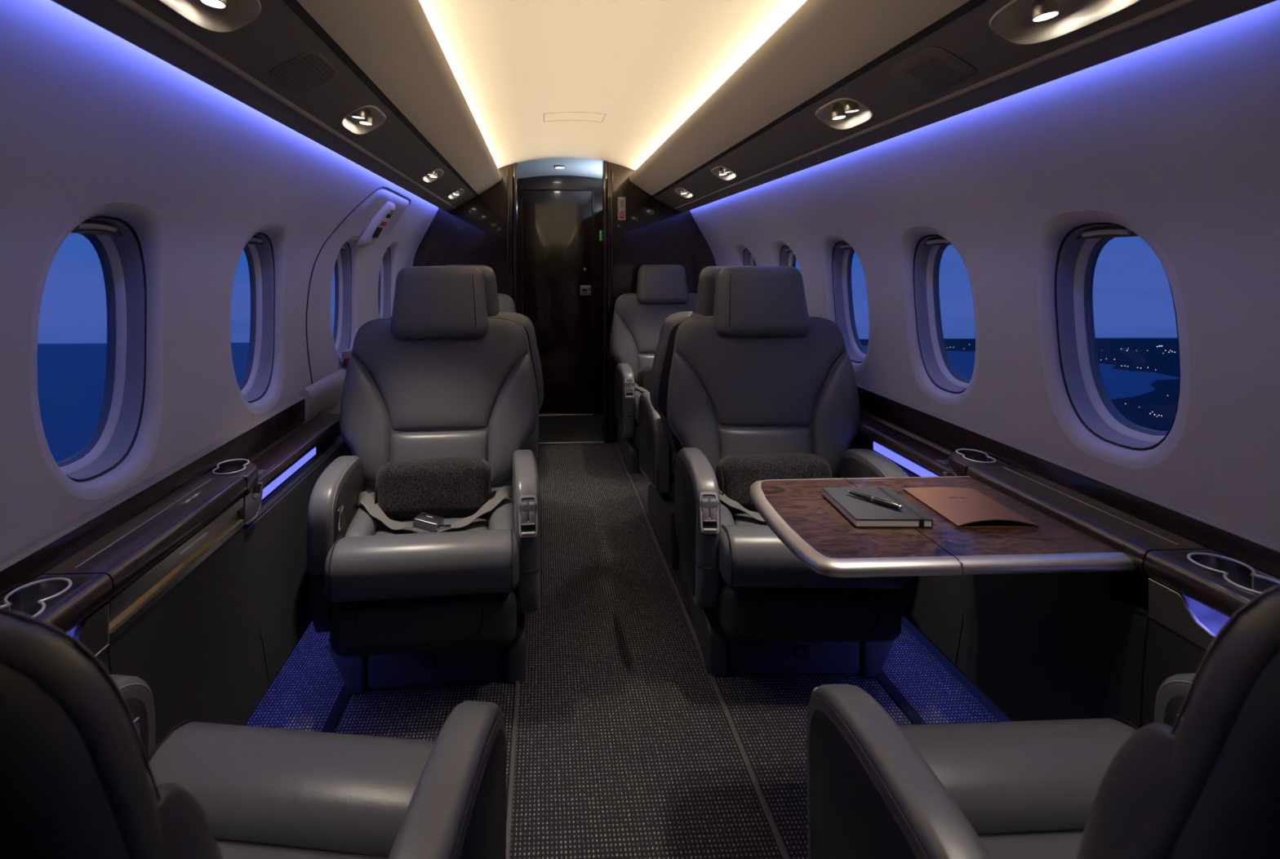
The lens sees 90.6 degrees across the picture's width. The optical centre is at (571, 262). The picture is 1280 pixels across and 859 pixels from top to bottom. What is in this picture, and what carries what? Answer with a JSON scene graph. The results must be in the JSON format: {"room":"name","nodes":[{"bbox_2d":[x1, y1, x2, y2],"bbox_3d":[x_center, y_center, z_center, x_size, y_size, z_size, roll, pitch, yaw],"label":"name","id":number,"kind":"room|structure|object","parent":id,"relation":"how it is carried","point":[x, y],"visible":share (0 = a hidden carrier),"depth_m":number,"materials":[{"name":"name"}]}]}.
{"room":"aircraft cabin","nodes":[
{"label":"aircraft cabin","id":0,"kind":"room"},
{"bbox_2d":[0,0,439,559],"bbox_3d":[-0.589,0.273,1.294,0.378,1.455,4.340,0,0,-3],"label":"wall","id":1,"kind":"structure","parent":0,"point":[90,117],"depth_m":1.07,"materials":[{"name":"grey plastic"}]},
{"bbox_2d":[29,201,164,500],"bbox_3d":[-0.779,0.139,1.037,0.112,0.474,0.310,0,0,-3],"label":"window","id":2,"kind":"structure","parent":1,"relation":"in","point":[126,238],"depth_m":1.13,"materials":[{"name":"white plastic"}]},
{"bbox_2d":[71,219,123,235],"bbox_3d":[-0.791,-0.060,1.037,0.008,0.025,0.155,0,0,-3],"label":"shade","id":3,"kind":"object","parent":2,"relation":"attached to","point":[102,227],"depth_m":1.05,"materials":[{"name":"grey plastic"}]},
{"bbox_2d":[228,223,286,413],"bbox_3d":[-0.805,0.139,1.597,0.112,0.474,0.310,0,0,-3],"label":"window","id":4,"kind":"structure","parent":1,"relation":"in","point":[260,387],"depth_m":1.70,"materials":[{"name":"white plastic"}]},
{"bbox_2d":[246,235,263,244],"bbox_3d":[-0.817,-0.060,1.596,0.008,0.025,0.155,0,0,-3],"label":"shade","id":5,"kind":"object","parent":4,"relation":"attached to","point":[255,240],"depth_m":1.63,"materials":[{"name":"grey plastic"}]},
{"bbox_2d":[50,0,475,212],"bbox_3d":[-0.504,-0.323,1.297,0.164,0.086,4.337,0,0,-3],"label":"panel","id":6,"kind":"object","parent":1,"relation":"attached to","point":[238,63],"visible":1,"depth_m":1.04,"materials":[{"name":"grey"}]},
{"bbox_2d":[158,0,261,32],"bbox_3d":[-0.453,-0.343,0.770,0.080,0.062,0.231,0,0,-3],"label":"light","id":7,"kind":"object","parent":6,"relation":"attached to","point":[217,15],"visible":1,"depth_m":0.86,"materials":[{"name":"silver plastic"}]},
{"bbox_2d":[269,49,339,94],"bbox_3d":[-0.469,-0.335,1.115,0.082,0.046,0.148,0,0,-3],"label":"speaker grille","id":8,"kind":"object","parent":6,"relation":"attached to","point":[309,70],"visible":1,"depth_m":1.10,"materials":[{"name":"grey"}]},
{"bbox_2d":[340,105,386,134],"bbox_3d":[-0.486,-0.343,1.479,0.080,0.062,0.179,0,0,-3],"label":"light","id":9,"kind":"object","parent":6,"relation":"attached to","point":[364,119],"visible":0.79,"depth_m":1.51,"materials":[{"name":"silver plastic"}]},
{"bbox_2d":[422,168,444,182],"bbox_3d":[-0.529,-0.343,2.418,0.073,0.058,0.167,0,0,-3],"label":"light","id":10,"kind":"object","parent":6,"relation":"attached to","point":[436,174],"visible":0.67,"depth_m":2.45,"materials":[{"name":"silver plastic"}]},
{"bbox_2d":[447,188,464,199],"bbox_3d":[-0.558,-0.343,3.058,0.073,0.058,0.167,0,0,-3],"label":"light","id":11,"kind":"object","parent":6,"relation":"attached to","point":[459,192],"visible":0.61,"depth_m":3.10,"materials":[{"name":"silver plastic"}]},
{"bbox_2d":[302,186,410,422],"bbox_3d":[-0.755,0.092,2.348,0.146,0.746,1.040,0,0,-3],"label":"hatch","id":12,"kind":"object","parent":1,"relation":"attached to","point":[378,215],"visible":0.77,"depth_m":2.20,"materials":[{"name":"white plastic"}]},
{"bbox_2d":[329,235,360,364],"bbox_3d":[-0.837,0.139,2.289,0.112,0.474,0.310,0,0,-3],"label":"window","id":13,"kind":"structure","parent":12,"relation":"attached to","point":[346,263],"depth_m":2.40,"materials":[{"name":"white plastic"}]},
{"bbox_2d":[377,241,398,318],"bbox_3d":[-0.866,0.139,2.908,0.112,0.474,0.310,0,0,-3],"label":"window","id":14,"kind":"structure","parent":12,"relation":"attached to","point":[386,282],"depth_m":3.02,"materials":[{"name":"white plastic"}]},
{"bbox_2d":[281,0,502,195],"bbox_3d":[-0.372,-0.442,1.303,0.176,0.147,4.338,0,0,-3],"label":"ceiling panel","id":15,"kind":"object","parent":1,"relation":"attached to","point":[393,46],"visible":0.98,"depth_m":1.33,"materials":[{"name":"beige"}]},
{"bbox_2d":[517,175,602,414],"bbox_3d":[-0.091,0.190,4.165,0.700,1.620,0.050,0,0,-3],"label":"door frame","id":16,"kind":"structure","parent":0,"point":[545,181],"depth_m":4.15,"materials":[{"name":"paint"}]},
{"bbox_2d":[522,188,593,413],"bbox_3d":[-0.089,0.254,4.147,0.467,1.480,0.042,0,0,-3],"label":"door","id":17,"kind":"structure","parent":16,"relation":"in","point":[557,224],"depth_m":4.14,"materials":[{"name":"paint"}]},
{"bbox_2d":[412,160,716,443],"bbox_3d":[-0.016,0.215,3.503,1.726,1.571,0.049,0,0,-3],"label":"wall","id":18,"kind":"structure","parent":0,"point":[482,229],"depth_m":3.50,"materials":[{"name":"brown wood"}]},
{"bbox_2d":[599,230,601,240],"bbox_3d":[0.164,-0.152,3.513,0.012,0.056,0.020,0,0,-3],"label":"marker","id":19,"kind":"object","parent":18,"relation":"attached to","point":[600,231],"visible":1,"depth_m":3.50,"materials":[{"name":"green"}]},
{"bbox_2d":[617,196,625,220],"bbox_3d":[0.281,-0.302,3.502,0.043,0.128,0.008,0,0,-3],"label":"placard","id":20,"kind":"object","parent":18,"relation":"attached to","point":[621,200],"visible":1,"depth_m":3.50,"materials":[{"name":"beige plastic"}]},
{"bbox_2d":[418,0,806,178],"bbox_3d":[0.053,-0.562,1.679,1.000,0.100,5.050,0,0,-3],"label":"ceiling","id":21,"kind":"structure","parent":0,"point":[611,81],"depth_m":1.80,"materials":[{"name":"beige"}]},
{"bbox_2d":[554,165,565,168],"bbox_3d":[-0.069,-0.577,3.801,0.072,0.008,0.072,0,0,-3],"label":"recessed light","id":22,"kind":"object","parent":21,"relation":"in","point":[555,166],"visible":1,"depth_m":3.78,"materials":[{"name":"grey plastic"}]},
{"bbox_2d":[244,413,997,858],"bbox_3d":[0.078,1.015,1.675,2.050,0.030,5.140,0,0,-3],"label":"floor","id":23,"kind":"structure","parent":0,"point":[626,747],"depth_m":1.43,"materials":[{"name":"carpet"}]},
{"bbox_2d":[0,395,352,746],"bbox_3d":[-0.678,0.691,1.250,0.156,0.619,4.240,0,0,-3],"label":"ledge","id":24,"kind":"object","parent":23,"relation":"on","point":[192,582],"visible":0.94,"depth_m":1.10,"materials":[{"name":"brown wood"}]},
{"bbox_2d":[0,608,506,858],"bbox_3d":[-0.413,0.504,0.568,0.625,0.988,0.628,0,0,6],"label":"seat","id":25,"kind":"object","parent":23,"relation":"on","point":[83,775],"visible":1,"depth_m":0.60,"materials":[{"name":"grey leather"}]},
{"bbox_2d":[216,840,388,858],"bbox_3d":[-0.361,0.709,0.619,0.412,0.066,0.460,0,0,6],"label":"seat cushion","id":26,"kind":"object","parent":25,"relation":"on","point":[229,849],"depth_m":0.72,"materials":[{"name":"grey leather"}]},
{"bbox_2d":[321,683,350,733],"bbox_3d":[-0.517,0.999,1.298,0.026,0.004,4.320,0,0,-3],"label":"trim","id":27,"kind":"structure","parent":23,"relation":"on","point":[332,720],"depth_m":1.40,"materials":[{"name":"black metal"}]},
{"bbox_2d":[306,266,540,693],"bbox_3d":[-0.359,0.504,1.663,0.568,0.988,0.584,0,0,-7],"label":"seat","id":28,"kind":"object","parent":23,"relation":"on","point":[426,598],"visible":0.97,"depth_m":1.54,"materials":[{"name":"grey leather"}]},
{"bbox_2d":[373,493,488,535],"bbox_3d":[-0.355,0.709,1.631,0.412,0.066,0.460,0,0,-7],"label":"belt","id":29,"kind":"object","parent":28,"relation":"on","point":[482,522],"depth_m":1.59,"materials":[{"name":"grey fabric"}]},
{"bbox_2d":[374,456,490,519],"bbox_3d":[-0.366,0.601,1.685,0.298,0.155,0.128,0,0,-7],"label":"lumbar pillow","id":30,"kind":"object","parent":28,"relation":"on","point":[458,486],"visible":0.83,"depth_m":1.64,"materials":[{"name":"fabric"}]},
{"bbox_2d":[387,266,543,474],"bbox_3d":[-0.384,0.504,2.307,0.568,0.988,0.584,0,0,-3],"label":"seat","id":31,"kind":"object","parent":23,"relation":"on","point":[491,294],"visible":0.15,"depth_m":2.08,"materials":[{"name":"grey leather"}]},
{"bbox_2d":[445,264,515,312],"bbox_3d":[-0.545,0.504,3.146,0.568,0.988,0.584,0,0,-3],"label":"seat","id":32,"kind":"object","parent":23,"relation":"on","point":[506,304],"visible":0.05,"depth_m":3.35,"materials":[{"name":"grey leather"}]},
{"bbox_2d":[506,680,519,858],"bbox_3d":[-0.120,0.998,1.316,0.010,0.006,4.320,0,0,-3],"label":"trim","id":33,"kind":"structure","parent":23,"relation":"on","point":[512,769],"depth_m":1.23,"materials":[{"name":"grey metal"}]},
{"bbox_2d":[538,413,593,415],"bbox_3d":[-0.085,0.996,4.128,0.460,0.008,0.018,0,0,-3],"label":"threshold strip","id":34,"kind":"object","parent":23,"relation":"on","point":[539,414],"visible":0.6,"depth_m":4.13,"materials":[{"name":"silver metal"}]},
{"bbox_2d":[538,440,604,444],"bbox_3d":[-0.058,0.996,3.487,0.485,0.008,0.018,0,0,-3],"label":"threshold strip","id":35,"kind":"object","parent":23,"relation":"on","point":[601,442],"visible":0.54,"depth_m":3.48,"materials":[{"name":"silver metal"}]},
{"bbox_2d":[609,264,697,472],"bbox_3d":[0.498,0.504,3.194,0.568,0.988,0.584,0,0,-3],"label":"seat","id":36,"kind":"object","parent":23,"relation":"on","point":[662,290],"visible":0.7,"depth_m":3.34,"materials":[{"name":"grey leather"}]},
{"bbox_2d":[637,366,652,392],"bbox_3d":[0.493,0.601,3.216,0.298,0.155,0.128,0,0,-3],"label":"blanket","id":37,"kind":"object","parent":36,"relation":"on","point":[644,375],"visible":0.31,"depth_m":3.17,"materials":[{"name":"fabric"}]},
{"bbox_2d":[638,265,742,569],"bbox_3d":[0.547,0.504,2.349,0.568,0.988,0.584,0,0,-3],"label":"seat","id":38,"kind":"object","parent":23,"relation":"on","point":[659,447],"visible":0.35,"depth_m":2.16,"materials":[{"name":"grey leather"}]},
{"bbox_2d":[671,458,675,476],"bbox_3d":[0.545,0.709,2.383,0.412,0.066,0.460,0,0,-3],"label":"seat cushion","id":39,"kind":"object","parent":38,"relation":"on","point":[673,460],"depth_m":2.17,"materials":[{"name":"grey leather"}]},
{"bbox_2d":[614,442,790,858],"bbox_3d":[0.347,0.998,1.337,0.012,0.006,4.320,0,0,-3],"label":"trim","id":40,"kind":"structure","parent":23,"relation":"on","point":[777,837],"depth_m":1.39,"materials":[{"name":"grey metal"}]},
{"bbox_2d":[666,266,916,677],"bbox_3d":[0.566,0.504,1.706,0.568,0.988,0.584,0,0,1],"label":"seat","id":41,"kind":"object","parent":23,"relation":"on","point":[760,374],"visible":0.81,"depth_m":1.75,"materials":[{"name":"grey leather"}]},
{"bbox_2d":[715,453,832,511],"bbox_3d":[0.556,0.601,1.728,0.298,0.155,0.128,0,0,1],"label":"lumbar pillow","id":42,"kind":"object","parent":41,"relation":"on","point":[735,473],"visible":0.65,"depth_m":1.69,"materials":[{"name":"fabric"}]},
{"bbox_2d":[875,669,927,724],"bbox_3d":[0.756,0.999,1.356,0.030,0.004,4.320,0,0,-3],"label":"trim","id":43,"kind":"structure","parent":23,"relation":"on","point":[907,708],"depth_m":1.44,"materials":[{"name":"black metal"}]},
{"bbox_2d":[806,583,1279,858],"bbox_3d":[0.595,0.505,0.590,0.570,0.986,0.609,0,0,-3],"label":"seat","id":44,"kind":"object","parent":23,"relation":"on","point":[1201,780],"visible":1,"depth_m":0.61,"materials":[{"name":"grey leather"}]},
{"bbox_2d":[977,831,1083,837],"bbox_3d":[0.573,0.709,0.635,0.412,0.066,0.460,0,0,-3],"label":"seat cushion","id":45,"kind":"object","parent":44,"relation":"on","point":[980,833],"depth_m":0.74,"materials":[{"name":"grey leather"}]},
{"bbox_2d":[849,383,1279,729],"bbox_3d":[0.874,0.691,1.357,0.141,0.619,4.310,0,0,-3],"label":"ledge","id":46,"kind":"object","parent":23,"relation":"on","point":[1027,646],"visible":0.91,"depth_m":1.08,"materials":[{"name":"brown wood"}]},
{"bbox_2d":[750,475,1137,601],"bbox_3d":[0.601,0.485,1.123,0.516,0.085,0.381,0,0,-3],"label":"folding table","id":47,"kind":"object","parent":46,"relation":"attached to","point":[797,511],"visible":0.76,"depth_m":1.00,"materials":[{"name":"brown wood"}]},
{"bbox_2d":[822,486,933,528],"bbox_3d":[0.541,0.435,1.126,0.128,0.016,0.150,0,0,1],"label":"notebook","id":48,"kind":"object","parent":47,"relation":"on","point":[861,513],"visible":0.98,"depth_m":1.09,"materials":[{"name":"grey leather"}]},
{"bbox_2d":[844,489,902,510],"bbox_3d":[0.539,0.420,1.125,0.062,0.013,0.088,0,0,-3],"label":"pen","id":49,"kind":"object","parent":48,"relation":"on","point":[888,503],"visible":1,"depth_m":1.11,"materials":[{"name":"black paint"}]},
{"bbox_2d":[902,486,1039,528],"bbox_3d":[0.713,0.435,1.139,0.135,0.014,0.174,0,0,0],"label":"leather folder","id":50,"kind":"object","parent":47,"relation":"on","point":[962,507],"visible":1,"depth_m":1.11,"materials":[{"name":"brown leather"}]},
{"bbox_2d":[668,0,1279,545],"bbox_3d":[0.743,0.273,1.356,0.408,1.455,4.340,0,0,-3],"label":"wall","id":51,"kind":"structure","parent":0,"point":[1177,138],"depth_m":1.01,"materials":[{"name":"grey plastic"}]},
{"bbox_2d":[736,244,756,266],"bbox_3d":[0.867,0.130,3.000,0.132,0.442,0.292,0,0,-3],"label":"window","id":52,"kind":"structure","parent":51,"relation":"in","point":[744,256],"depth_m":3.08,"materials":[{"name":"white plastic"}]},
{"bbox_2d":[771,240,803,279],"bbox_3d":[0.889,0.130,2.522,0.132,0.442,0.292,0,0,-3],"label":"window","id":53,"kind":"structure","parent":51,"relation":"in","point":[783,255],"depth_m":2.60,"materials":[{"name":"white plastic"}]},
{"bbox_2d":[629,0,986,196],"bbox_3d":[0.510,-0.442,1.344,0.176,0.147,4.338,0,0,-3],"label":"ceiling panel","id":54,"kind":"object","parent":51,"relation":"attached to","point":[824,46],"visible":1,"depth_m":1.35,"materials":[{"name":"beige"}]},
{"bbox_2d":[822,235,871,372],"bbox_3d":[0.910,0.130,2.049,0.132,0.442,0.292,0,0,-3],"label":"window","id":55,"kind":"structure","parent":51,"relation":"in","point":[837,252],"depth_m":2.14,"materials":[{"name":"white plastic"}]},
{"bbox_2d":[839,243,853,249],"bbox_3d":[0.907,-0.057,2.049,0.010,0.024,0.144,0,0,-3],"label":"shade","id":56,"kind":"object","parent":55,"relation":"attached to","point":[842,246],"depth_m":2.07,"materials":[{"name":"grey plastic"}]},
{"bbox_2d":[900,226,979,405],"bbox_3d":[0.932,0.130,1.577,0.132,0.442,0.292,0,0,-3],"label":"window","id":57,"kind":"structure","parent":51,"relation":"in","point":[922,248],"depth_m":1.67,"materials":[{"name":"white plastic"}]},
{"bbox_2d":[924,236,951,245],"bbox_3d":[0.928,-0.057,1.576,0.010,0.024,0.144,0,0,-3],"label":"shade","id":58,"kind":"object","parent":57,"relation":"attached to","point":[929,241],"depth_m":1.59,"materials":[{"name":"grey plastic"}]},
{"bbox_2d":[653,0,1277,213],"bbox_3d":[0.643,-0.323,1.349,0.164,0.086,4.337,0,0,-3],"label":"panel","id":59,"kind":"object","parent":51,"relation":"attached to","point":[1005,68],"visible":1,"depth_m":1.08,"materials":[{"name":"grey"}]},
{"bbox_2d":[675,187,693,198],"bbox_3d":[0.539,-0.343,3.013,0.073,0.058,0.167,0,0,-3],"label":"light","id":60,"kind":"object","parent":59,"relation":"attached to","point":[680,191],"visible":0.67,"depth_m":3.05,"materials":[{"name":"silver plastic"}]},
{"bbox_2d":[711,165,737,180],"bbox_3d":[0.570,-0.343,2.354,0.073,0.058,0.167,0,0,-3],"label":"light","id":61,"kind":"object","parent":59,"relation":"attached to","point":[722,172],"visible":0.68,"depth_m":2.38,"materials":[{"name":"silver plastic"}]},
{"bbox_2d":[815,97,873,128],"bbox_3d":[0.613,-0.343,1.420,0.080,0.062,0.179,0,0,-3],"label":"light","id":62,"kind":"object","parent":59,"relation":"attached to","point":[842,113],"visible":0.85,"depth_m":1.44,"materials":[{"name":"silver plastic"}]},
{"bbox_2d":[889,46,976,93],"bbox_3d":[0.627,-0.335,1.100,0.082,0.046,0.148,0,0,-3],"label":"speaker grille","id":63,"kind":"object","parent":59,"relation":"attached to","point":[931,69],"visible":1,"depth_m":1.09,"materials":[{"name":"grey plastic"}]},
{"bbox_2d":[989,0,1140,44],"bbox_3d":[0.640,-0.343,0.815,0.080,0.062,0.231,0,0,-3],"label":"light","id":64,"kind":"object","parent":59,"relation":"attached to","point":[1018,21],"visible":1,"depth_m":0.87,"materials":[{"name":"silver plastic"}]},
{"bbox_2d":[1035,210,1190,468],"bbox_3d":[0.954,0.130,1.110,0.132,0.442,0.292,0,0,-3],"label":"window","id":65,"kind":"structure","parent":51,"relation":"in","point":[1069,245],"depth_m":1.19,"materials":[{"name":"white plastic"}]},
{"bbox_2d":[1075,225,1137,239],"bbox_3d":[0.950,-0.057,1.110,0.010,0.024,0.144,0,0,-3],"label":"shade","id":66,"kind":"object","parent":65,"relation":"attached to","point":[1095,231],"depth_m":1.12,"materials":[{"name":"grey plastic"}]},
{"label":"outside","id":67,"kind":"structure","parent":0,"visible":0},
{"bbox_2d":[859,338,1179,376],"bbox_3d":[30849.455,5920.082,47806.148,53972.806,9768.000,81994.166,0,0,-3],"label":"shore","id":68,"kind":"structure","parent":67,"point":[1156,359],"depth_m":8883.94,"materials":[{"name":"blue"}]},
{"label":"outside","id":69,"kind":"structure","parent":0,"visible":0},
{"bbox_2d":[1111,378,1179,431],"bbox_3d":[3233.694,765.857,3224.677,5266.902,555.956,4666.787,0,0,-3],"label":"shore","id":70,"kind":"structure","parent":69,"point":[1157,401],"depth_m":3525.60,"materials":[{"name":"blue"}]},
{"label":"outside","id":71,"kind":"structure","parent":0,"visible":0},
{"bbox_2d":[36,337,1179,462],"bbox_3d":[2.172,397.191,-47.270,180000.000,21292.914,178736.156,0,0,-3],"label":"sea","id":72,"kind":"structure","parent":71,"point":[71,377],"depth_m":5797.15,"materials":[{"name":"blue liquid"}]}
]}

